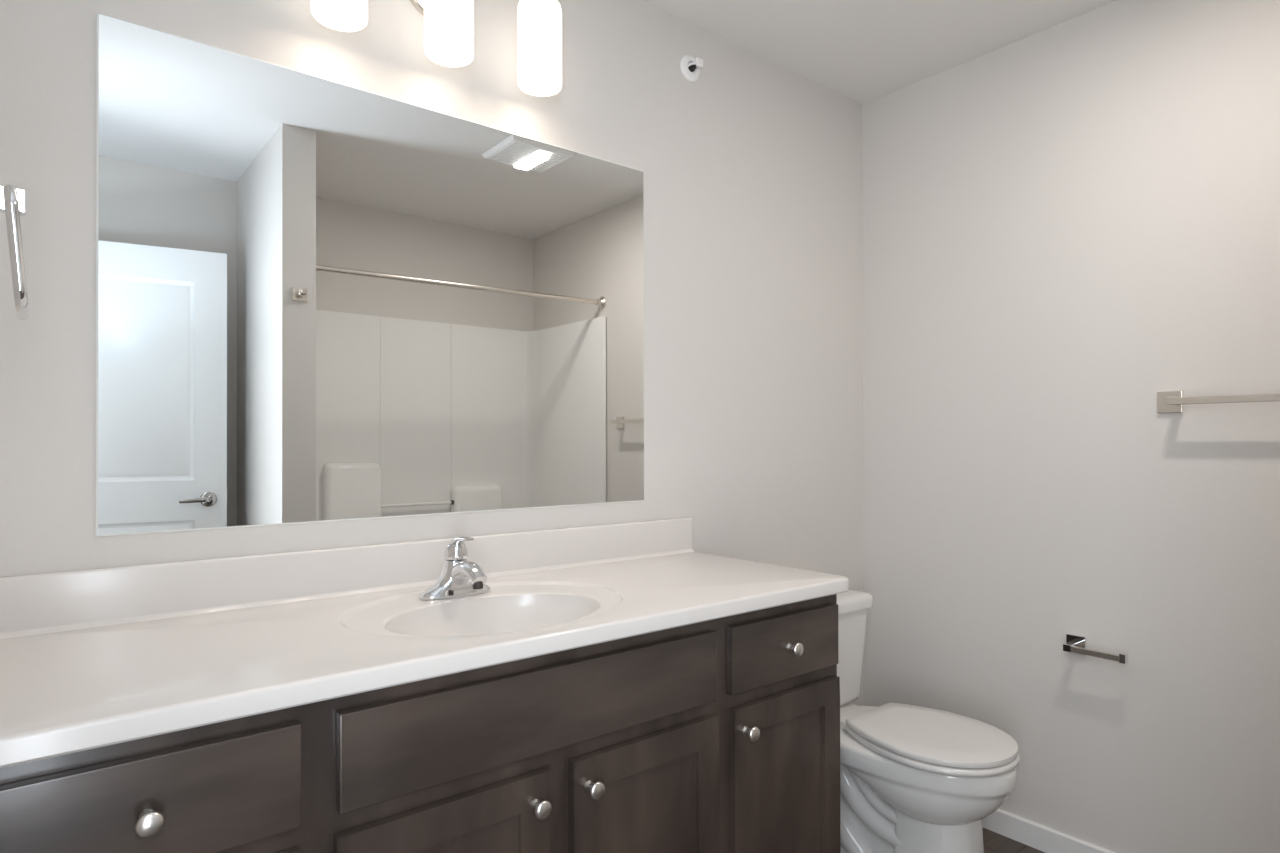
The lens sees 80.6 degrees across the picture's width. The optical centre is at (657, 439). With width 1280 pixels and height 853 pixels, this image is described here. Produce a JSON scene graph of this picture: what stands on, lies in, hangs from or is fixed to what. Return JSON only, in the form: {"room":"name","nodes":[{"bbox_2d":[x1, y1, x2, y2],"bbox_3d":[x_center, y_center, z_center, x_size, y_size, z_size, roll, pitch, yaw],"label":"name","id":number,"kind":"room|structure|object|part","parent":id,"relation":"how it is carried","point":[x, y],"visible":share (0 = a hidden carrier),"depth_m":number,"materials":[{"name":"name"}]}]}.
{"room":"bathroom","nodes":[
{"label":"bathroom","id":0,"kind":"room"},
{"bbox_2d":[0,0,863,705],"bbox_3d":[-0.217,0.003,2.018,2.625,2.443,0.110,0,0,-40],"label":"wall","id":1,"kind":"structure","parent":0,"point":[752,166],"depth_m":2.09,"materials":[{"name":"white paint"}]},
{"bbox_2d":[0,517,694,638],"bbox_3d":[-0.499,0.276,1.690,1.552,0.101,0.031,0,0,-40],"label":"backsplash","id":2,"kind":"structure","parent":1,"relation":"attached to","point":[41,603],"depth_m":1.49,"materials":[{"name":"white stone"}]},
{"bbox_2d":[96,12,643,536],"bbox_3d":[-0.508,-0.287,1.703,1.219,0.914,0.006,0,0,-40],"label":"wall mirror","id":3,"kind":"object","parent":1,"relation":"attached to","point":[319,299],"visible":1,"depth_m":1.57,"materials":[{"name":"clear glass"}]},
{"bbox_2d":[311,0,561,96],"bbox_3d":[-0.467,-0.956,1.648,0.556,0.258,0.150,0,0,-40],"label":"vanity light","id":4,"kind":"object","parent":1,"relation":"attached to","point":[448,24],"visible":1,"depth_m":1.68,"materials":[{"name":"white glass"}]},
{"bbox_3d":[-0.627,-0.930,1.486,0.104,0.205,0.104,0,0,-40],"label":"lamp shade","id":5,"kind":"part","parent":4,"relation":"part of","materials":[{"name":"white glass"}]},
{"bbox_3d":[-0.451,-0.929,1.631,0.104,0.205,0.104,0,0,-40],"label":"lamp shade","id":6,"kind":"part","parent":4,"relation":"part of","materials":[{"name":"white glass"}]},
{"bbox_3d":[-0.278,-0.929,1.775,0.104,0.205,0.104,0,0,-40],"label":"lamp shade","id":7,"kind":"part","parent":4,"relation":"part of","materials":[{"name":"white glass"}]},
{"bbox_2d":[680,55,702,81],"bbox_3d":[0.107,-1.083,2.191,0.076,0.076,0.046,0,0,-40],"label":"sprinkler","id":8,"kind":"object","parent":1,"relation":"attached to","point":[690,66],"visible":1,"depth_m":2.19,"materials":[{"name":"white plastic"}]},
{"bbox_2d":[642,0,1115,103],"bbox_3d":[-0.008,-1.265,0.597,4.115,0.080,2.579,0,0,-40],"label":"ceiling","id":9,"kind":"structure","parent":0,"point":[862,51],"depth_m":2.25,"materials":[{"name":"white paint"}]},
{"bbox_2d":[982,827,1044,852],"bbox_3d":[-0.003,1.258,0.586,4.115,0.080,2.579,0,0,-40],"label":"floor","id":10,"kind":"structure","parent":0,"point":[994,842],"depth_m":2.27,"materials":[{"name":"brown wood"}]},
{"bbox_2d":[0,594,840,852],"bbox_3d":[-0.325,0.788,1.472,1.543,0.868,0.582,0,0,-40],"label":"vanity cabinet","id":11,"kind":"object","parent":10,"relation":"on","point":[720,735],"visible":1,"depth_m":1.23,"materials":[{"name":"brown wood"}]},
{"bbox_3d":[-0.600,0.451,0.890,0.030,0.030,0.033,0,0,-40],"label":"knob","id":12,"kind":"part","parent":11,"relation":"part of","materials":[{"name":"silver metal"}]},
{"bbox_3d":[-0.617,0.451,0.910,0.346,0.138,0.018,0,0,-40],"label":"drawer","id":13,"kind":"part","parent":11,"relation":"part of","materials":[{"name":"brown wood"}]},
{"bbox_3d":[-0.617,0.818,0.907,0.344,0.534,0.018,0,0,-40],"label":"cabinet door","id":14,"kind":"part","parent":11,"relation":"part of","materials":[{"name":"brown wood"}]},
{"bbox_2d":[0,517,848,767],"bbox_3d":[-0.326,0.340,1.483,1.556,0.231,0.570,0,0,-40],"label":"countertop","id":15,"kind":"structure","parent":11,"relation":"on","point":[99,657],"depth_m":1.31,"materials":[{"name":"white stone"}]},
{"bbox_2d":[419,536,490,599],"bbox_3d":[-0.395,0.263,1.550,0.155,0.126,0.146,0,0,-40],"label":"faucet","id":16,"kind":"object","parent":15,"relation":"on","point":[459,576],"visible":1,"depth_m":1.55,"materials":[{"name":"silver metal"}]},
{"bbox_3d":[-0.410,0.226,1.568,0.049,0.051,0.091,0,0,-40],"label":"lever","id":17,"kind":"part","parent":16,"relation":"part of","materials":[{"name":"silver metal"}]},
{"bbox_3d":[-0.388,0.277,1.540,0.044,0.058,0.122,0,0,-40],"label":"spout","id":18,"kind":"part","parent":16,"relation":"part of","materials":[{"name":"silver metal"}]},
{"bbox_3d":[-0.316,0.819,1.156,0.341,0.534,0.018,0,0,-40],"label":"cabinet door","id":19,"kind":"part","parent":11,"relation":"part of","materials":[{"name":"brown wood"}]},
{"bbox_3d":[-0.167,0.452,1.282,0.724,0.138,0.018,0,0,-40],"label":"false drawer","id":20,"kind":"part","parent":11,"relation":"part of","materials":[{"name":"brown wood"}]},
{"bbox_3d":[-0.192,0.599,1.227,0.030,0.030,0.033,0,0,-40],"label":"knob","id":21,"kind":"part","parent":11,"relation":"part of","materials":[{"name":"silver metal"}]},
{"bbox_3d":[-0.110,0.599,1.295,0.030,0.030,0.033,0,0,-40],"label":"knob","id":22,"kind":"part","parent":11,"relation":"part of","materials":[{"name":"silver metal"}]},
{"bbox_3d":[-0.016,0.819,1.404,0.344,0.534,0.018,0,0,-40],"label":"cabinet door","id":23,"kind":"part","parent":11,"relation":"part of","materials":[{"name":"brown wood"}]},
{"bbox_3d":[0.189,0.600,1.542,0.030,0.030,0.033,0,0,-40],"label":"knob","id":24,"kind":"part","parent":11,"relation":"part of","materials":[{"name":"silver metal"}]},
{"bbox_3d":[0.280,0.453,1.651,0.350,0.138,0.018,0,0,-40],"label":"drawer","id":25,"kind":"part","parent":11,"relation":"part of","materials":[{"name":"brown wood"}]},
{"bbox_3d":[0.285,0.820,1.653,0.346,0.534,0.018,0,0,-40],"label":"cabinet door","id":26,"kind":"part","parent":11,"relation":"part of","materials":[{"name":"brown wood"}]},
{"bbox_3d":[0.295,0.452,1.630,0.030,0.030,0.033,0,0,-40],"label":"knob","id":27,"kind":"part","parent":11,"relation":"part of","materials":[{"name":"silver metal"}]},
{"bbox_2d":[837,588,1019,852],"bbox_3d":[0.657,0.859,2.173,0.430,0.730,0.729,0,0,-40],"label":"toilet","id":28,"kind":"object","parent":10,"relation":"on","point":[914,779],"visible":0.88,"depth_m":2.00,"materials":[{"name":"white ceramic"}]},
{"bbox_3d":[0.485,0.690,2.382,0.406,0.301,0.181,0,0,-40],"label":"tank","id":29,"kind":"part","parent":28,"relation":"part of","materials":[{"name":"white ceramic"}]},
{"bbox_3d":[0.488,0.518,2.379,0.430,0.046,0.199,0,0,-40],"label":"tank lid","id":30,"kind":"part","parent":28,"relation":"part of","materials":[{"name":"white ceramic"}]},
{"bbox_3d":[0.707,1.030,2.113,0.366,0.387,0.574,0,0,-40],"label":"bowl","id":31,"kind":"part","parent":28,"relation":"part of","materials":[{"name":"white ceramic"}]},
{"bbox_3d":[0.751,0.824,2.060,0.362,0.019,0.434,0,0,-40],"label":"seat","id":32,"kind":"part","parent":28,"relation":"part of","materials":[{"name":"white plastic"}]},
{"bbox_3d":[0.753,0.803,2.057,0.355,0.020,0.422,0,0,-40],"label":"seat lid","id":33,"kind":"part","parent":28,"relation":"part of","materials":[{"name":"white plastic"}]},
{"bbox_2d":[862,0,1279,852],"bbox_3d":[1.573,-0.001,1.825,0.110,2.443,2.469,0,0,-40],"label":"wall","id":34,"kind":"structure","parent":0,"point":[1073,223],"depth_m":2.14,"materials":[{"name":"white paint"}]},
{"bbox_2d":[982,809,1114,852],"bbox_3d":[1.249,1.186,2.119,0.012,0.072,1.567,0,0,-40],"label":"baseboard","id":35,"kind":"structure","parent":34,"relation":"attached to","point":[1040,837],"depth_m":2.26,"materials":[{"name":"white paint"}]},
{"bbox_2d":[1063,633,1127,663],"bbox_3d":[1.221,0.590,2.109,0.068,0.052,0.175,0,0,-40],"label":"toilet paper holder","id":36,"kind":"object","parent":34,"relation":"attached to","point":[1076,644],"visible":1,"depth_m":2.11,"materials":[{"name":"silver metal"}]},
{"bbox_3d":[1.179,0.592,2.156,0.058,0.020,0.022,0,0,-40],"label":"post","id":37,"kind":"part","parent":36,"relation":"part of","materials":[{"name":"silver metal"}]},
{"bbox_3d":[1.205,0.591,2.175,0.008,0.052,0.052,0,0,-40],"label":"mounting plate","id":38,"kind":"part","parent":36,"relation":"part of","materials":[{"name":"silver metal"}]},
{"bbox_3d":[1.209,0.592,2.087,0.016,0.016,0.126,0,0,-40],"label":"arm","id":39,"kind":"part","parent":36,"relation":"part of","materials":[{"name":"silver metal"}]},
{"bbox_2d":[1157,391,1279,412],"bbox_3d":[1.491,-0.099,1.777,0.076,0.058,0.572,0,0,-40],"label":"towel bar","id":40,"kind":"object","parent":34,"relation":"attached to","point":[1167,401],"visible":1,"depth_m":1.89,"materials":[{"name":"silver metal"}]},
{"bbox_3d":[1.354,-0.098,1.997,0.008,0.058,0.058,0,0,-40],"label":"mounting plate","id":41,"kind":"part","parent":40,"relation":"part of","materials":[{"name":"silver metal"}]},
{"bbox_3d":[1.467,-0.098,1.757,0.013,0.018,0.490,0,0,-40],"label":"rail","id":42,"kind":"part","parent":40,"relation":"part of","materials":[{"name":"silver metal"}]},
{"bbox_3d":[-0.401,-0.005,0.265,0.110,2.443,2.359,0,0,-40],"label":"wall","id":43,"kind":"structure","parent":0,"visible":0},
{"bbox_2d":[0,184,28,319],"bbox_3d":[-0.799,-0.235,0.897,0.079,0.167,0.162,0,0,-40],"label":"towel ring","id":44,"kind":"object","parent":43,"relation":"attached to","point":[12,199],"visible":1,"depth_m":0.86,"materials":[{"name":"silver metal"}]},
{"bbox_3d":[-0.807,-0.292,0.911,0.068,0.028,0.022,0,0,-40],"label":"post","id":45,"kind":"part","parent":44,"relation":"part of","materials":[{"name":"silver metal"}]}
]}

